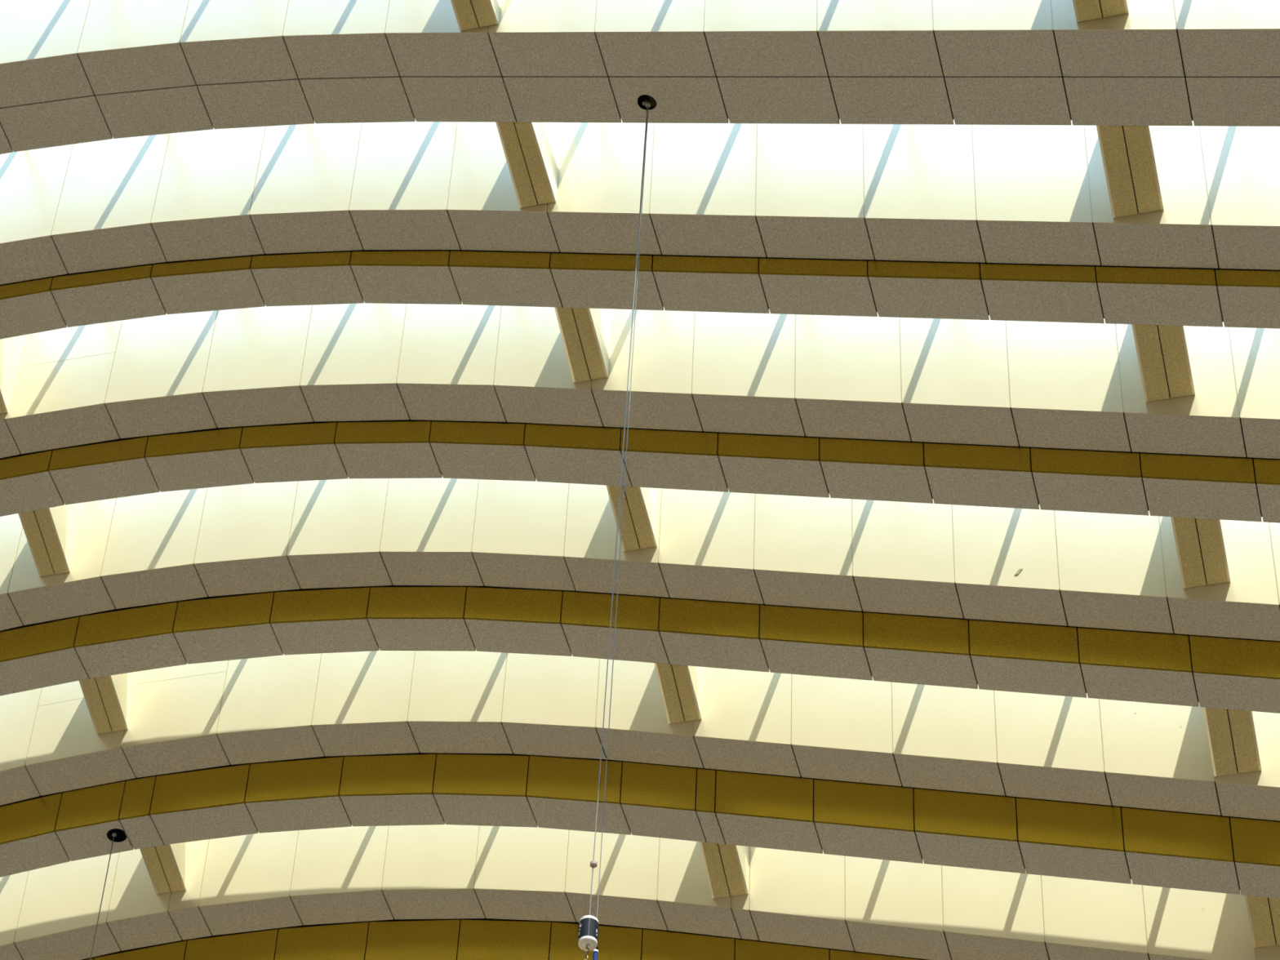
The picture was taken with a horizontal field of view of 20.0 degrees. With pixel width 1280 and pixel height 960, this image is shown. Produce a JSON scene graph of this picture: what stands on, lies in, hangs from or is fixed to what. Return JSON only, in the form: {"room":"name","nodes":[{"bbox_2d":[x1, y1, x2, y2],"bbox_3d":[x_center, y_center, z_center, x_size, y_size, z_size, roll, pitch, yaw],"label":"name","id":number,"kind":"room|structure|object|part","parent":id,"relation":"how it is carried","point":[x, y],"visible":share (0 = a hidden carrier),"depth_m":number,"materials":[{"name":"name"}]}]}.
{"room":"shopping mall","nodes":[
{"label":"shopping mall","id":0,"kind":"room"},
{"bbox_3d":[12.322,6.797,22.544,0.400,28.000,145.000,-9,-48,11],"label":"wall","id":1,"kind":"structure","parent":0,"visible":0},
{"bbox_2d":[0,822,1279,959],"bbox_3d":[1.199,5.704,39.229,28.486,7.890,1.062,-9,-48,11],"label":"rib","id":2,"kind":"object","parent":1,"relation":"attached to","point":[445,891],"visible":0.7,"depth_m":40.69,"materials":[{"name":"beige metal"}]},
{"bbox_2d":[699,840,749,898],"bbox_3d":[0.941,3.788,40.123,0.408,1.562,0.645,-9,-48,11],"label":"rib","id":3,"kind":"object","parent":2,"relation":"attached to","point":[726,866],"visible":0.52,"depth_m":39.65,"materials":[{"name":"brown"}]},
{"bbox_3d":[0.753,3.830,40.143,0.024,1.520,0.645,-9,-48,11],"label":"panel","id":4,"kind":"part","parent":3,"relation":"part of","materials":[{"name":"brown stone"}]},
{"bbox_3d":[1.126,3.774,40.072,0.024,1.520,0.645,-9,-48,11],"label":"panel","id":5,"kind":"part","parent":3,"relation":"part of","materials":[{"name":"beige stone"}]},
{"bbox_2d":[0,119,1279,339],"bbox_3d":[-0.507,-1.931,37.047,28.000,7.271,1.109,-9,-48,11],"label":"ceiling","id":6,"kind":"structure","parent":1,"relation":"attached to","point":[973,222],"depth_m":37.22,"materials":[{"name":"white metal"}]},
{"bbox_2d":[0,334,26,413],"bbox_3d":[-7.240,-1.553,40.541,0.378,1.562,0.849,-9,-48,11],"label":"rib","id":7,"kind":"object","parent":6,"relation":"attached to","point":[11,348],"visible":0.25,"depth_m":40.43,"materials":[{"name":"brown"}]},
{"bbox_2d":[554,306,613,382],"bbox_3d":[-0.587,-1.888,38.532,0.382,1.562,0.849,-9,-48,11],"label":"rib","id":8,"kind":"object","parent":6,"relation":"attached to","point":[586,333],"visible":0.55,"depth_m":38.08,"materials":[{"name":"brown"}]},
{"bbox_3d":[-0.762,-1.847,38.550,0.024,1.520,0.849,-9,-48,11],"label":"panel","id":9,"kind":"part","parent":8,"relation":"part of","materials":[{"name":"beige stone"}]},
{"bbox_3d":[-0.414,-1.900,38.484,0.024,1.520,0.849,-9,-48,11],"label":"panel","id":10,"kind":"part","parent":8,"relation":"part of","materials":[{"name":"beige stone"}]},
{"bbox_2d":[1131,324,1195,402],"bbox_3d":[5.166,-1.640,36.203,0.494,1.562,0.849,-9,-48,11],"label":"rib","id":11,"kind":"object","parent":6,"relation":"attached to","point":[1163,353],"visible":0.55,"depth_m":35.70,"materials":[{"name":"brown"}]},
{"bbox_3d":[4.936,-1.591,36.231,0.024,1.520,0.849,-9,-48,11],"label":"panel","id":12,"kind":"part","parent":11,"relation":"part of","materials":[{"name":"beige stone"}]},
{"bbox_3d":[5.393,-1.660,36.144,0.024,1.520,0.849,-9,-48,11],"label":"panel","id":13,"kind":"part","parent":11,"relation":"part of","materials":[{"name":"beige stone"}]},
{"bbox_2d":[0,302,1279,523],"bbox_3d":[0.002,-0.071,37.813,27.890,7.523,1.093,-9,-48,11],"label":"ceiling","id":14,"kind":"structure","parent":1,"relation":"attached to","point":[1052,415],"depth_m":38.21,"materials":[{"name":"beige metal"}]},
{"bbox_2d":[17,502,84,577],"bbox_3d":[-6.657,0.249,41.288,0.366,1.562,0.792,-9,-48,11],"label":"rib","id":15,"kind":"object","parent":14,"relation":"attached to","point":[51,534],"visible":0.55,"depth_m":40.86,"materials":[{"name":"brown"}]},
{"bbox_3d":[-6.824,0.288,41.304,0.024,1.520,0.792,-9,-48,11],"label":"panel","id":16,"kind":"part","parent":15,"relation":"part of","materials":[{"name":"beige stone"}]},
{"bbox_3d":[-6.491,0.238,41.241,0.024,1.520,0.792,-9,-48,11],"label":"panel","id":17,"kind":"part","parent":15,"relation":"part of","materials":[{"name":"brown stone"}]},
{"bbox_2d":[606,485,659,551],"bbox_3d":[-0.062,-0.074,39.288,0.376,1.562,0.792,-9,-48,11],"label":"rib","id":18,"kind":"object","parent":14,"relation":"attached to","point":[641,504],"visible":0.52,"depth_m":38.82,"materials":[{"name":"brown"}]},
{"bbox_3d":[-0.234,-0.034,39.305,0.024,1.520,0.792,-9,-48,11],"label":"panel","id":19,"kind":"part","parent":18,"relation":"part of","materials":[{"name":"brown stone"}]},
{"bbox_3d":[0.108,-0.086,39.239,0.024,1.520,0.792,-9,-48,11],"label":"panel","id":20,"kind":"part","parent":18,"relation":"part of","materials":[{"name":"beige stone"}]},
{"bbox_2d":[1170,516,1231,588],"bbox_3d":[5.639,0.244,36.900,0.478,1.562,0.792,-9,-48,11],"label":"rib","id":21,"kind":"object","parent":14,"relation":"attached to","point":[1201,546],"visible":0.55,"depth_m":36.40,"materials":[{"name":"brown"}]},
{"bbox_3d":[5.418,0.291,36.926,0.024,1.520,0.792,-9,-48,11],"label":"panel","id":22,"kind":"part","parent":21,"relation":"part of","materials":[{"name":"beige stone"}]},
{"bbox_3d":[5.859,0.225,36.842,0.024,1.520,0.792,-9,-48,11],"label":"panel","id":23,"kind":"part","parent":21,"relation":"part of","materials":[{"name":"brown stone"}]},
{"bbox_2d":[0,476,1279,713],"bbox_3d":[0.239,1.873,38.458,28.604,7.804,1.077,-9,-48,11],"label":"rib","id":24,"kind":"object","parent":1,"relation":"attached to","point":[1054,602],"visible":0.78,"depth_m":39.07,"materials":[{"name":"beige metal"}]},
{"bbox_2d":[79,671,139,733],"bbox_3d":[-6.069,2.094,41.825,0.382,1.562,0.687,-9,-48,11],"label":"rib","id":25,"kind":"object","parent":24,"relation":"attached to","point":[109,700],"visible":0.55,"depth_m":41.36,"materials":[{"name":"brown"}]},
{"bbox_3d":[-6.244,2.134,41.843,0.024,1.520,0.687,-9,-48,11],"label":"panel","id":26,"kind":"part","parent":25,"relation":"part of","materials":[{"name":"beige stone"}]},
{"bbox_3d":[-5.896,2.082,41.777,0.024,1.520,0.687,-9,-48,11],"label":"panel","id":27,"kind":"part","parent":25,"relation":"part of","materials":[{"name":"brown stone"}]},
{"bbox_2d":[654,662,703,724],"bbox_3d":[0.436,1.842,39.778,0.372,1.562,0.687,-9,-48,11],"label":"rib","id":28,"kind":"object","parent":24,"relation":"attached to","point":[681,686],"visible":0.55,"depth_m":39.31,"materials":[{"name":"brown"}]},
{"bbox_3d":[0.266,1.882,39.795,0.024,1.520,0.687,-9,-48,11],"label":"panel","id":29,"kind":"part","parent":28,"relation":"part of","materials":[{"name":"brown stone"}]},
{"bbox_3d":[0.605,1.830,39.731,0.024,1.520,0.687,-9,-48,11],"label":"panel","id":30,"kind":"part","parent":28,"relation":"part of","materials":[{"name":"brown stone"}]},
{"bbox_2d":[1202,706,1262,776],"bbox_3d":[6.035,2.210,37.372,0.482,1.562,0.687,-9,-48,11],"label":"rib","id":31,"kind":"object","parent":24,"relation":"attached to","point":[1232,734],"visible":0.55,"depth_m":36.91,"materials":[{"name":"brown"}]},
{"bbox_3d":[5.811,2.258,37.399,0.024,1.520,0.687,-9,-48,11],"label":"panel","id":32,"kind":"part","parent":31,"relation":"part of","materials":[{"name":"beige stone"}]},
{"bbox_3d":[6.256,2.191,37.314,0.024,1.520,0.687,-9,-48,11],"label":"panel","id":33,"kind":"part","parent":31,"relation":"part of","materials":[{"name":"brown stone"}]},
{"bbox_2d":[0,0,1279,154],"bbox_3d":[-0.963,-3.704,35.908,27.906,6.963,1.134,-9,-48,11],"label":"rib","id":34,"kind":"object","parent":1,"relation":"attached to","point":[72,72],"visible":1,"depth_m":35.83,"materials":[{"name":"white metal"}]},
{"bbox_2d":[450,0,501,31],"bbox_3d":[-1.698,-5.410,36.325,0.396,1.601,1.114,-9,-48,11],"label":"rib","id":35,"kind":"object","parent":34,"relation":"attached to","point":[469,14],"visible":1,"depth_m":36.03,"materials":[{"name":"brown"}]},
{"bbox_3d":[-1.879,-5.382,36.358,0.024,1.520,1.114,-9,-48,11],"label":"panel","id":36,"kind":"part","parent":35,"relation":"part of","materials":[{"name":"beige stone"}]},
{"bbox_3d":[-1.518,-5.423,36.275,0.024,1.559,1.114,-9,-48,11],"label":"panel","id":37,"kind":"part","parent":35,"relation":"part of","materials":[{"name":"beige stone"}]},
{"bbox_2d":[495,120,563,208],"bbox_3d":[-1.136,-3.715,37.620,0.386,1.562,0.998,-9,-48,11],"label":"rib","id":38,"kind":"object","parent":34,"relation":"attached to","point":[532,150],"visible":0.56,"depth_m":37.17,"materials":[{"name":"brown"}]},
{"bbox_3d":[-1.313,-3.674,37.638,0.024,1.520,0.998,-9,-48,11],"label":"panel","id":39,"kind":"part","parent":38,"relation":"part of","materials":[{"name":"beige stone"}]},
{"bbox_3d":[-0.961,-3.727,37.571,0.024,1.520,0.998,-9,-48,11],"label":"panel","id":40,"kind":"part","parent":38,"relation":"part of","materials":[{"name":"beige stone"}]},
{"bbox_2d":[589,98,650,918],"bbox_3d":[-0.160,-0.078,32.133,0.098,10.780,0.152,20,-49,-15],"label":"cable","id":41,"kind":"object","parent":34,"relation":"hanging from","point":[646,102],"visible":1,"depth_m":32.09,"materials":[{"name":"silver metal"}]},
{"bbox_2d":[577,915,598,959],"bbox_3d":[-0.404,3.568,28.162,0.152,0.420,0.152,-9,-48,11],"label":"cylinder","id":42,"kind":"object","parent":41,"relation":"hanging from","point":[588,935],"visible":1,"depth_m":28.15,"materials":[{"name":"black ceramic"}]},
{"bbox_3d":[-0.416,3.670,28.038,0.028,0.099,0.028,25,-51,-19],"label":"chain","id":43,"kind":"part","parent":42,"relation":"part of","materials":[{"name":"gold metal"}]},
{"bbox_2d":[590,860,597,867],"bbox_3d":[-0.366,3.036,28.735,0.057,0.036,0.057,-9,-48,11],"label":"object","id":44,"kind":"object","parent":41,"relation":"attached to","point":[593,863],"visible":1,"depth_m":28.72,"materials":[{"name":"beige plastic"}]},
{"bbox_2d":[591,946,598,959],"bbox_3d":[-0.356,3.830,28.024,0.051,0.612,0.047,-9,-48,11],"label":"sling","id":45,"kind":"object","parent":41,"relation":"hanging from","point":[595,952],"visible":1,"depth_m":28.18,"materials":[{"name":"blue"}]},
{"bbox_2d":[1072,0,1128,22],"bbox_3d":[4.198,-5.175,33.959,0.488,1.707,1.114,-9,-48,11],"label":"rib","id":46,"kind":"object","parent":34,"relation":"attached to","point":[1085,10],"visible":1,"depth_m":33.73,"materials":[{"name":"brown"}]},
{"bbox_3d":[3.974,-5.173,34.037,0.024,1.528,1.114,-9,-48,11],"label":"panel","id":47,"kind":"part","parent":46,"relation":"part of","materials":[{"name":"beige stone"}]},
{"bbox_3d":[4.422,-5.195,33.901,0.024,1.665,1.114,-9,-48,11],"label":"panel","id":48,"kind":"part","parent":46,"relation":"part of","materials":[{"name":"beige stone"}]},
{"bbox_2d":[1096,125,1164,217],"bbox_3d":[4.707,-3.448,35.238,0.492,1.562,0.998,-9,-48,11],"label":"rib","id":49,"kind":"object","parent":34,"relation":"attached to","point":[1129,153],"visible":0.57,"depth_m":34.72,"materials":[{"name":"brown"}]},
{"bbox_3d":[4.479,-3.399,35.266,0.024,1.520,0.998,-9,-48,11],"label":"panel","id":50,"kind":"part","parent":49,"relation":"part of","materials":[{"name":"beige stone"}]},
{"bbox_3d":[4.933,-3.468,35.179,0.024,1.520,0.998,-9,-48,11],"label":"panel","id":51,"kind":"part","parent":49,"relation":"part of","materials":[{"name":"beige stone"}]},
{"bbox_2d":[0,649,1279,898],"bbox_3d":[0.670,3.800,38.887,28.715,7.840,1.071,-9,-48,11],"label":"ceiling","id":52,"kind":"structure","parent":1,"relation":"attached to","point":[1070,787],"depth_m":39.72,"materials":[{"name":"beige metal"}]},
{"bbox_2d":[89,831,116,959],"bbox_3d":[-6.064,5.580,39.694,0.052,4.604,0.052,-9,-48,11],"label":"cable","id":53,"kind":"object","parent":52,"relation":"hanging from","point":[114,833],"visible":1,"depth_m":40.75,"materials":[{"name":"silver metal"}]},
{"bbox_2d":[139,841,194,893],"bbox_3d":[-5.437,3.979,42.192,0.364,1.562,0.645,-9,-48,11],"label":"rib","id":54,"kind":"object","parent":52,"relation":"attached to","point":[168,866],"visible":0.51,"depth_m":41.71,"materials":[{"name":"brown"}]},
{"bbox_3d":[-5.603,4.018,42.208,0.024,1.520,0.645,-9,-48,11],"label":"panel","id":55,"kind":"part","parent":54,"relation":"part of","materials":[{"name":"beige stone"}]},
{"bbox_3d":[-5.273,3.968,42.145,0.024,1.520,0.645,-9,-48,11],"label":"panel","id":56,"kind":"part","parent":54,"relation":"part of","materials":[{"name":"beige stone"}]},
{"bbox_2d":[1244,895,1279,947],"bbox_3d":[6.514,4.034,37.860,0.464,1.562,0.645,-9,-48,11],"label":"rib","id":57,"kind":"object","parent":52,"relation":"attached to","point":[1264,913],"visible":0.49,"depth_m":37.35,"materials":[{"name":"brown"}]},
{"bbox_3d":[6.299,4.080,37.886,0.024,1.520,0.645,-9,-48,11],"label":"panel","id":58,"kind":"part","parent":57,"relation":"part of","materials":[{"name":"beige stone"}]}
]}

